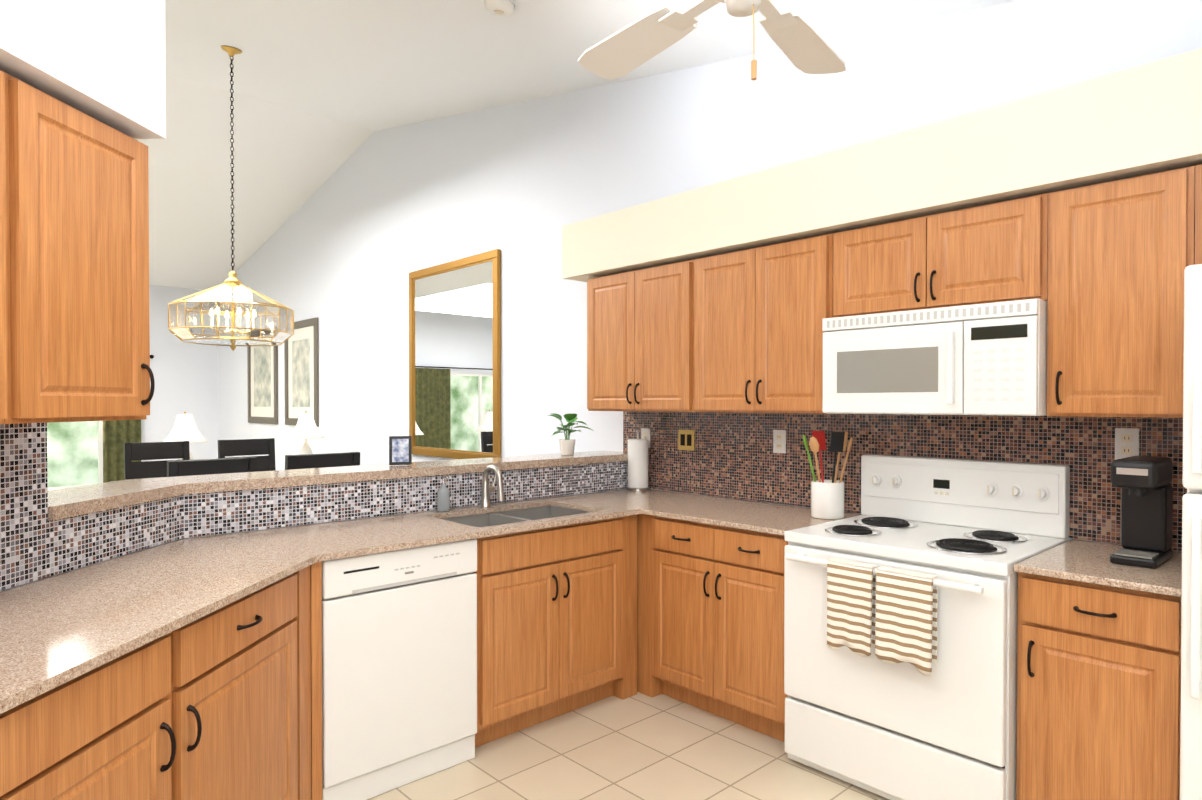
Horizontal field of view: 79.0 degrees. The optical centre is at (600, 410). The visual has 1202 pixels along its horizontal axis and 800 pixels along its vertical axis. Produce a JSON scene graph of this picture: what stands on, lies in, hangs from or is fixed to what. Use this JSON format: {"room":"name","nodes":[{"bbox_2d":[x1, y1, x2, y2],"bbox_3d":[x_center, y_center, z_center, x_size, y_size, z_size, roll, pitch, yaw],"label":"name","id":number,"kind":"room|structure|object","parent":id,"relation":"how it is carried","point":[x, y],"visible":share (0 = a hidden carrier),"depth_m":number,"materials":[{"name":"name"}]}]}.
{"room":"kitchen","nodes":[
{"label":"kitchen","id":0,"kind":"room"},
{"bbox_2d":[0,578,45,591],"bbox_3d":[-1.757,-0.666,0.817,0.120,4.150,2.590,0,1,4],"label":"wall","id":1,"kind":"structure","parent":0,"point":[22,585],"depth_m":2.04,"materials":[{"name":"tile"}]},
{"bbox_2d":[0,70,47,423],"bbox_3d":[-1.497,-0.351,1.158,0.867,0.768,0.847,-1,1,-43],"label":"upper cabinet","id":2,"kind":"object","parent":1,"relation":"attached to","point":[23,164],"depth_m":1.61,"materials":[{"name":"brown wood"}]},
{"bbox_2d":[44,93,154,422],"bbox_3d":[-1.277,-0.358,1.812,0.318,0.744,0.304,-1,1,-43],"label":"upper cabinet","id":3,"kind":"object","parent":1,"relation":"attached to","point":[74,273],"depth_m":1.83,"materials":[{"name":"brown wood"}]},
{"bbox_2d":[0,0,165,138],"bbox_3d":[-1.499,-1.170,0.775,0.400,0.842,2.550,0,1,4],"label":"soffit","id":4,"kind":"structure","parent":0,"point":[102,61],"depth_m":1.79,"materials":[{"name":"white paint"}]},
{"bbox_2d":[141,285,217,461],"bbox_3d":[-8.158,-0.747,8.455,6.750,4.150,0.130,-1,1,-43],"label":"wall","id":5,"kind":"structure","parent":0,"point":[185,376],"depth_m":10.36,"materials":[{"name":"white paint"}]},
{"bbox_2d":[48,421,102,490],"bbox_3d":[-7.296,0.189,9.264,1.600,1.700,0.070,-1,1,-43],"label":"window","id":6,"kind":"structure","parent":5,"relation":"in","point":[100,451],"depth_m":9.75,"materials":[{"name":"white"}]},
{"bbox_3d":[-8.092,-0.731,8.348,5.156,0.056,0.111,-1,1,-43],"label":"curtain rod","id":7,"kind":"object","parent":5,"relation":"attached to","visible":0},
{"bbox_2d":[103,420,140,482],"bbox_3d":[-6.468,0.273,9.843,0.440,2.000,0.060,-1,1,-43],"label":"curtain","id":8,"kind":"object","parent":7,"relation":"hanging from","point":[117,434],"visible":0.31,"depth_m":9.77,"materials":[{"name":"green fabric"}]},
{"bbox_2d":[46,488,626,578],"bbox_3d":[-0.766,0.845,3.278,2.981,1.075,0.540,-1,1,-43],"label":"wall","id":9,"kind":"structure","parent":0,"point":[296,525],"depth_m":2.96,"materials":[{"name":"white paint"}]},
{"bbox_2d":[0,423,627,590],"bbox_3d":[-0.764,0.253,2.182,4.441,0.460,1.898,-1,1,-43],"label":"wall tile","id":10,"kind":"structure","parent":9,"relation":"attached to","point":[36,544],"depth_m":2.74,"materials":[{"name":"tile"}]},
{"bbox_2d":[48,451,627,519],"bbox_3d":[-0.868,0.286,3.290,3.102,0.040,0.734,-1,1,-43],"label":"bar","id":11,"kind":"object","parent":9,"relation":"on","point":[73,501],"visible":0.89,"depth_m":2.98,"materials":[{"name":"stone"}]},
{"bbox_2d":[389,436,411,464],"bbox_3d":[-0.975,0.192,3.530,0.108,0.139,0.093,-1,1,-43],"label":"photo frame","id":12,"kind":"object","parent":11,"relation":"on","point":[400,450],"visible":1,"depth_m":3.52,"materials":[{"name":"black wood"}]},
{"bbox_2d":[547,413,591,455],"bbox_3d":[-0.201,0.134,4.207,0.242,0.241,0.269,-1,1,-43],"label":"potted plant","id":13,"kind":"object","parent":11,"relation":"on","point":[567,446],"visible":1,"depth_m":4.17,"materials":[{"name":"green plant"}]},
{"bbox_2d":[135,0,1023,289],"bbox_3d":[-3.521,-1.923,3.557,6.900,1.634,13.600,-1,1,-43],"label":"ceiling","id":14,"kind":"structure","parent":0,"point":[325,90],"depth_m":4.97,"materials":[{"name":"white paint"}]},
{"bbox_2d":[168,45,293,350],"bbox_3d":[-2.441,-1.400,4.824,0.757,2.004,0.757,-1,1,-43],"label":"pendant chandelier","id":15,"kind":"object","parent":14,"relation":"hanging from","point":[232,294],"visible":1,"depth_m":4.75,"materials":[{"name":"clear glass"}]},
{"bbox_2d":[484,0,514,15],"bbox_3d":[-0.488,-1.944,3.508,0.144,0.057,0.144,-1,1,-43],"label":"smoke detector","id":16,"kind":"object","parent":14,"relation":"attached to","point":[502,7],"visible":1,"depth_m":3.47,"materials":[{"name":"white plastic"}]},
{"bbox_2d":[578,0,845,80],"bbox_3d":[0.346,-1.220,1.849,1.231,0.807,1.215,-1,1,-43],"label":"ceiling fan","id":17,"kind":"object","parent":14,"relation":"hanging from","point":[804,46],"visible":1,"depth_m":2.11,"materials":[{"name":"white"}]},
{"bbox_2d":[367,692,888,799],"bbox_3d":[-3.521,1.410,3.592,6.900,0.060,13.600,-1,1,-43],"label":"floor","id":18,"kind":"structure","parent":0,"point":[639,746],"depth_m":2.86,"materials":[{"name":"tile"}]},
{"bbox_2d":[0,626,223,799],"bbox_3d":[-1.349,0.958,1.478,0.817,0.884,0.817,-1,1,-43],"label":"base cabinet","id":19,"kind":"object","parent":18,"relation":"on","point":[215,705],"depth_m":1.55,"materials":[{"name":"brown wood"}]},
{"bbox_2d":[0,549,346,713],"bbox_3d":[-1.170,0.507,1.172,2.034,0.023,1.490,-1,1,-43],"label":"countertop","id":20,"kind":"structure","parent":19,"relation":"on","point":[60,629],"depth_m":1.75,"materials":[{"name":"stone"}]},
{"bbox_2d":[0,492,712,596],"bbox_3d":[-1.099,0.490,2.704,4.222,0.023,0.660,-1,1,-43],"label":"countertop","id":21,"kind":"structure","parent":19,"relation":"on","point":[365,536],"depth_m":2.73,"materials":[{"name":"stone"}]},
{"bbox_2d":[437,476,449,511],"bbox_3d":[-0.736,0.388,3.417,0.059,0.165,0.070,-1,1,-43],"label":"soap dispenser","id":22,"kind":"object","parent":21,"relation":"on","point":[443,498],"visible":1,"depth_m":3.40,"materials":[{"name":"white"}]},
{"bbox_2d":[479,465,504,506],"bbox_3d":[-0.509,0.365,3.544,0.105,0.208,0.179,-1,1,-43],"label":"faucet","id":23,"kind":"object","parent":21,"relation":"on","point":[485,495],"visible":1,"depth_m":3.55,"materials":[{"name":"silver metal"}]},
{"bbox_2d":[443,505,588,527],"bbox_3d":[-0.380,0.594,3.374,0.752,0.194,0.462,-1,1,-43],"label":"sink basin","id":24,"kind":"object","parent":21,"relation":"in","point":[506,517],"visible":0.02,"depth_m":3.58,"materials":[{"name":"silver metal"}]},
{"bbox_2d":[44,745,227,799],"bbox_3d":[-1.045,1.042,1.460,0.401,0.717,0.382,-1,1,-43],"label":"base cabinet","id":25,"kind":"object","parent":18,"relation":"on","point":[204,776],"depth_m":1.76,"materials":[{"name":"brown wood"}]},
{"bbox_2d":[124,441,189,479],"bbox_3d":[-3.157,0.798,5.280,0.440,1.128,0.528,-1,1,-43],"label":"dining chair","id":26,"kind":"object","parent":18,"relation":"on","point":[152,451],"visible":0.38,"depth_m":5.41,"materials":[{"name":"black wood"}]},
{"bbox_2d":[167,457,256,476],"bbox_3d":[-2.187,0.812,3.986,0.440,1.128,0.528,-1,1,-43],"label":"dining chair","id":27,"kind":"object","parent":18,"relation":"on","point":[175,468],"visible":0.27,"depth_m":3.78,"materials":[{"name":"black wood"}]},
{"bbox_2d":[218,438,275,471],"bbox_3d":[-2.695,0.793,5.709,0.440,1.128,0.528,-1,1,-43],"label":"dining chair","id":28,"kind":"object","parent":18,"relation":"on","point":[240,447],"visible":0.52,"depth_m":5.90,"materials":[{"name":"black wood"}]},
{"bbox_2d":[184,566,310,676],"bbox_3d":[-1.312,0.952,2.073,0.856,0.884,0.854,-1,1,-43],"label":"drawer","id":29,"kind":"object","parent":18,"relation":"on","point":[270,625],"depth_m":2.14,"materials":[{"name":"brown wood"}]},
{"bbox_2d":[224,657,310,799],"bbox_3d":[-1.007,1.036,2.055,0.440,0.717,0.419,-1,1,-43],"label":"base cabinet","id":30,"kind":"object","parent":18,"relation":"on","point":[267,712],"depth_m":2.18,"materials":[{"name":"brown wood"}]},
{"bbox_2d":[285,452,359,469],"bbox_3d":[-1.762,0.808,4.380,0.440,1.128,0.528,-1,1,-43],"label":"dining chair","id":31,"kind":"object","parent":18,"relation":"on","point":[307,461],"visible":0.19,"depth_m":4.17,"materials":[{"name":"black wood"}]},
{"bbox_2d":[321,539,476,799],"bbox_3d":[-0.917,0.944,2.901,0.619,0.882,0.608,-1,1,-43],"label":"dishwasher","id":32,"kind":"object","parent":18,"relation":"on","point":[399,668],"visible":0.83,"depth_m":2.66,"materials":[{"name":"white"}]},
{"bbox_2d":[310,537,489,799],"bbox_3d":[-0.929,0.943,2.900,0.679,0.884,0.612,-1,1,-43],"label":"base cabinet","id":33,"kind":"object","parent":18,"relation":"on","point":[482,736],"depth_m":2.47,"materials":[{"name":"brown wood"}]},
{"bbox_2d":[451,505,636,741],"bbox_3d":[-0.355,0.937,3.433,0.923,0.884,0.612,-1,1,-43],"label":"base cabinet","id":34,"kind":"object","parent":18,"relation":"on","point":[556,621],"depth_m":3.19,"materials":[{"name":"brown wood"}]},
{"bbox_2d":[564,489,691,504],"bbox_3d":[0.216,0.477,3.925,0.634,0.023,0.420,-1,1,-43],"label":"countertop","id":35,"kind":"structure","parent":34,"relation":"on","point":[625,496],"depth_m":4.00,"materials":[{"name":"stone"}]},
{"bbox_2d":[627,429,648,490],"bbox_3d":[0.217,0.284,4.268,0.132,0.355,0.132,-1,1,-43],"label":"paper towel holder","id":36,"kind":"object","parent":35,"relation":"on","point":[637,464],"visible":1,"depth_m":4.22,"materials":[{"name":"white paper"}]},
{"bbox_2d":[637,514,644,694],"bbox_3d":[0.234,0.932,3.942,0.589,0.884,0.667,-1,1,-43],"label":"base cabinet","id":37,"kind":"object","parent":18,"relation":"on","point":[640,517],"depth_m":3.55,"materials":[{"name":"brown wood"}]},
{"bbox_2d":[645,514,787,741],"bbox_3d":[0.719,0.938,3.403,0.612,0.884,0.778,-1,1,-43],"label":"base cabinet","id":38,"kind":"object","parent":18,"relation":"on","point":[714,594],"depth_m":3.19,"materials":[{"name":"brown wood"}]},
{"bbox_2d":[644,497,861,535],"bbox_3d":[0.708,0.483,3.395,0.634,0.023,0.786,-1,1,-43],"label":"countertop","id":39,"kind":"structure","parent":38,"relation":"on","point":[770,518],"depth_m":3.35,"materials":[{"name":"stone"}]},
{"bbox_2d":[803,431,852,519],"bbox_3d":[1.008,0.281,3.232,0.217,0.384,0.210,-1,1,-43],"label":"utensil crock","id":40,"kind":"object","parent":39,"relation":"on","point":[827,499],"visible":1,"depth_m":3.18,"materials":[{"name":"white ceramic"}]},
{"bbox_2d":[784,454,1069,799],"bbox_3d":[1.213,0.795,2.774,0.740,1.184,0.806,-1,1,-43],"label":"range","id":41,"kind":"object","parent":18,"relation":"on","point":[969,533],"visible":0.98,"depth_m":2.62,"materials":[{"name":"white metal"}]},
{"bbox_2d":[827,558,870,656],"bbox_3d":[0.888,0.698,2.588,0.055,0.319,0.170,-1,1,-43],"label":"dish towel","id":42,"kind":"object","parent":41,"relation":"hanging from","point":[848,582],"depth_m":2.57,"materials":[{"name":"white fabric"}]},
{"bbox_2d":[871,564,936,674],"bbox_3d":[1.021,0.699,2.444,0.055,0.319,0.190,-1,1,-43],"label":"dish towel","id":43,"kind":"object","parent":41,"relation":"hanging from","point":[889,614],"depth_m":2.43,"materials":[{"name":"white fabric"}]},
{"bbox_2d":[1016,572,1180,799],"bbox_3d":[1.683,0.949,2.364,0.612,0.884,0.429,-1,1,-43],"label":"base cabinet","id":44,"kind":"object","parent":18,"relation":"on","point":[1098,690],"depth_m":2.15,"materials":[{"name":"brown wood"}]},
{"bbox_2d":[1014,539,1181,596],"bbox_3d":[1.676,0.494,2.352,0.634,0.023,0.428,-1,1,-43],"label":"countertop","id":45,"kind":"structure","parent":44,"relation":"on","point":[1075,560],"depth_m":2.24,"materials":[{"name":"stone"}]},
{"bbox_2d":[1110,456,1172,568],"bbox_3d":[1.739,0.317,2.343,0.272,0.330,0.120,-1,1,-43],"label":"coffee maker","id":46,"kind":"object","parent":45,"relation":"on","point":[1142,482],"visible":1,"depth_m":2.32,"materials":[{"name":"black plastic"}]},
{"bbox_2d":[1180,264,1201,799],"bbox_3d":[2.016,0.510,1.852,0.776,1.774,0.752,-1,1,-43],"label":"refrigerator","id":47,"kind":"object","parent":18,"relation":"on","point":[1191,709],"visible":1,"depth_m":1.87,"materials":[{"name":"white metal"}]},
{"bbox_3d":[-3.199,0.959,6.423,1.830,0.779,0.420,-1,1,-43],"label":"console table","id":48,"kind":"object","parent":18,"relation":"on","visible":0},
{"bbox_2d":[163,411,206,459],"bbox_3d":[-3.497,0.288,6.127,0.331,0.568,0.331,-1,1,-43],"label":"table lamp","id":49,"kind":"object","parent":48,"relation":"on","point":[184,428],"visible":0.67,"depth_m":6.06,"materials":[{"name":"white fabric"}]},
{"bbox_2d":[288,411,324,454],"bbox_3d":[-2.756,0.281,6.814,0.331,0.568,0.331,-1,1,-43],"label":"table lamp","id":50,"kind":"object","parent":48,"relation":"on","point":[306,428],"visible":0.77,"depth_m":6.75,"materials":[{"name":"white fabric"}]},
{"bbox_2d":[217,0,1201,551],"bbox_3d":[-1.055,-0.720,5.859,0.130,4.150,13.600,-1,1,-43],"label":"wall","id":51,"kind":"structure","parent":0,"point":[359,234],"depth_m":4.95,"materials":[{"name":"white paint"}]},
{"bbox_2d":[247,327,277,423],"bbox_3d":[-4.295,-0.435,9.233,0.030,1.190,1.050,-1,1,-43],"label":"picture","id":52,"kind":"object","parent":51,"relation":"attached to","point":[262,366],"visible":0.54,"depth_m":9.21,"materials":[{"name":"brown"}]},
{"bbox_2d":[284,317,318,426],"bbox_3d":[-3.410,-0.425,8.280,0.030,1.190,0.950,-1,1,-43],"label":"picture","id":53,"kind":"object","parent":51,"relation":"attached to","point":[301,350],"visible":0.77,"depth_m":8.24,"materials":[{"name":"brown"}]},
{"bbox_2d":[409,249,500,458],"bbox_3d":[-1.215,-0.410,5.911,0.035,1.590,1.350,-1,1,-43],"label":"mirror","id":54,"kind":"object","parent":51,"relation":"attached to","point":[455,359],"visible":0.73,"depth_m":5.84,"materials":[{"name":"brown"}]},
{"bbox_2d":[587,164,1201,417],"bbox_3d":[1.239,-0.370,3.015,0.359,0.768,3.595,-1,1,-43],"label":"upper cabinet","id":55,"kind":"object","parent":51,"relation":"attached to","point":[1100,268],"visible":0.98,"depth_m":2.79,"materials":[{"name":"brown wood"}]},
{"bbox_2d":[822,299,1047,415],"bbox_3d":[1.328,-0.186,2.871,0.425,0.398,0.804,-1,1,-43],"label":"microwave","id":56,"kind":"object","parent":55,"relation":"attached to","point":[984,359],"visible":0.98,"depth_m":2.68,"materials":[{"name":"white"}]},
{"bbox_2d":[623,411,1186,550],"bbox_3d":[1.099,0.239,3.446,0.008,0.460,2.820,-1,1,-43],"label":"wall tile","id":57,"kind":"structure","parent":51,"relation":"attached to","point":[732,455],"depth_m":3.27,"materials":[{"name":"tile"}]},
{"bbox_2d":[641,428,649,447],"bbox_3d":[0.262,0.162,4.328,0.015,0.116,0.072,-1,1,-43],"label":"electrical outlet plate","id":58,"kind":"object","parent":57,"relation":"attached to","point":[645,432],"depth_m":4.32,"materials":[{"name":"white plastic"}]},
{"bbox_2d":[678,429,694,450],"bbox_3d":[0.477,0.164,4.096,0.015,0.116,0.116,-1,1,-43],"label":"electrical outlet plate","id":59,"kind":"object","parent":57,"relation":"attached to","point":[686,438],"depth_m":4.10,"materials":[{"name":"gold metal"}]},
{"bbox_2d":[773,430,785,452],"bbox_3d":[0.894,0.154,3.651,0.008,0.116,0.072,-1,1,-43],"label":"electrical outlet plate","id":60,"kind":"object","parent":57,"relation":"attached to","point":[779,436],"depth_m":3.65,"materials":[{"name":"white plastic"}]},
{"bbox_2d":[1115,428,1138,459],"bbox_3d":[1.874,0.120,2.595,0.008,0.116,0.072,-1,1,-43],"label":"electrical outlet plate","id":61,"kind":"object","parent":57,"relation":"attached to","point":[1126,442],"depth_m":2.59,"materials":[{"name":"white plastic"}]},
{"bbox_2d":[562,48,1201,281],"bbox_3d":[1.602,-0.924,2.626,0.370,0.312,4.990,-1,1,-43],"label":"soffit","id":62,"kind":"structure","parent":0,"point":[1143,119],"depth_m":2.74,"materials":[{"name":"beige paint"}]},
{"label":"outside","id":63,"kind":"structure","parent":0,"visible":0},
{"bbox_2d":[47,421,97,486],"bbox_3d":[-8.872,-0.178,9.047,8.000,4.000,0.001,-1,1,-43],"label":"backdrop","id":64,"kind":"structure","parent":63,"point":[72,453],"depth_m":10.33,"materials":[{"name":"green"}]}
]}

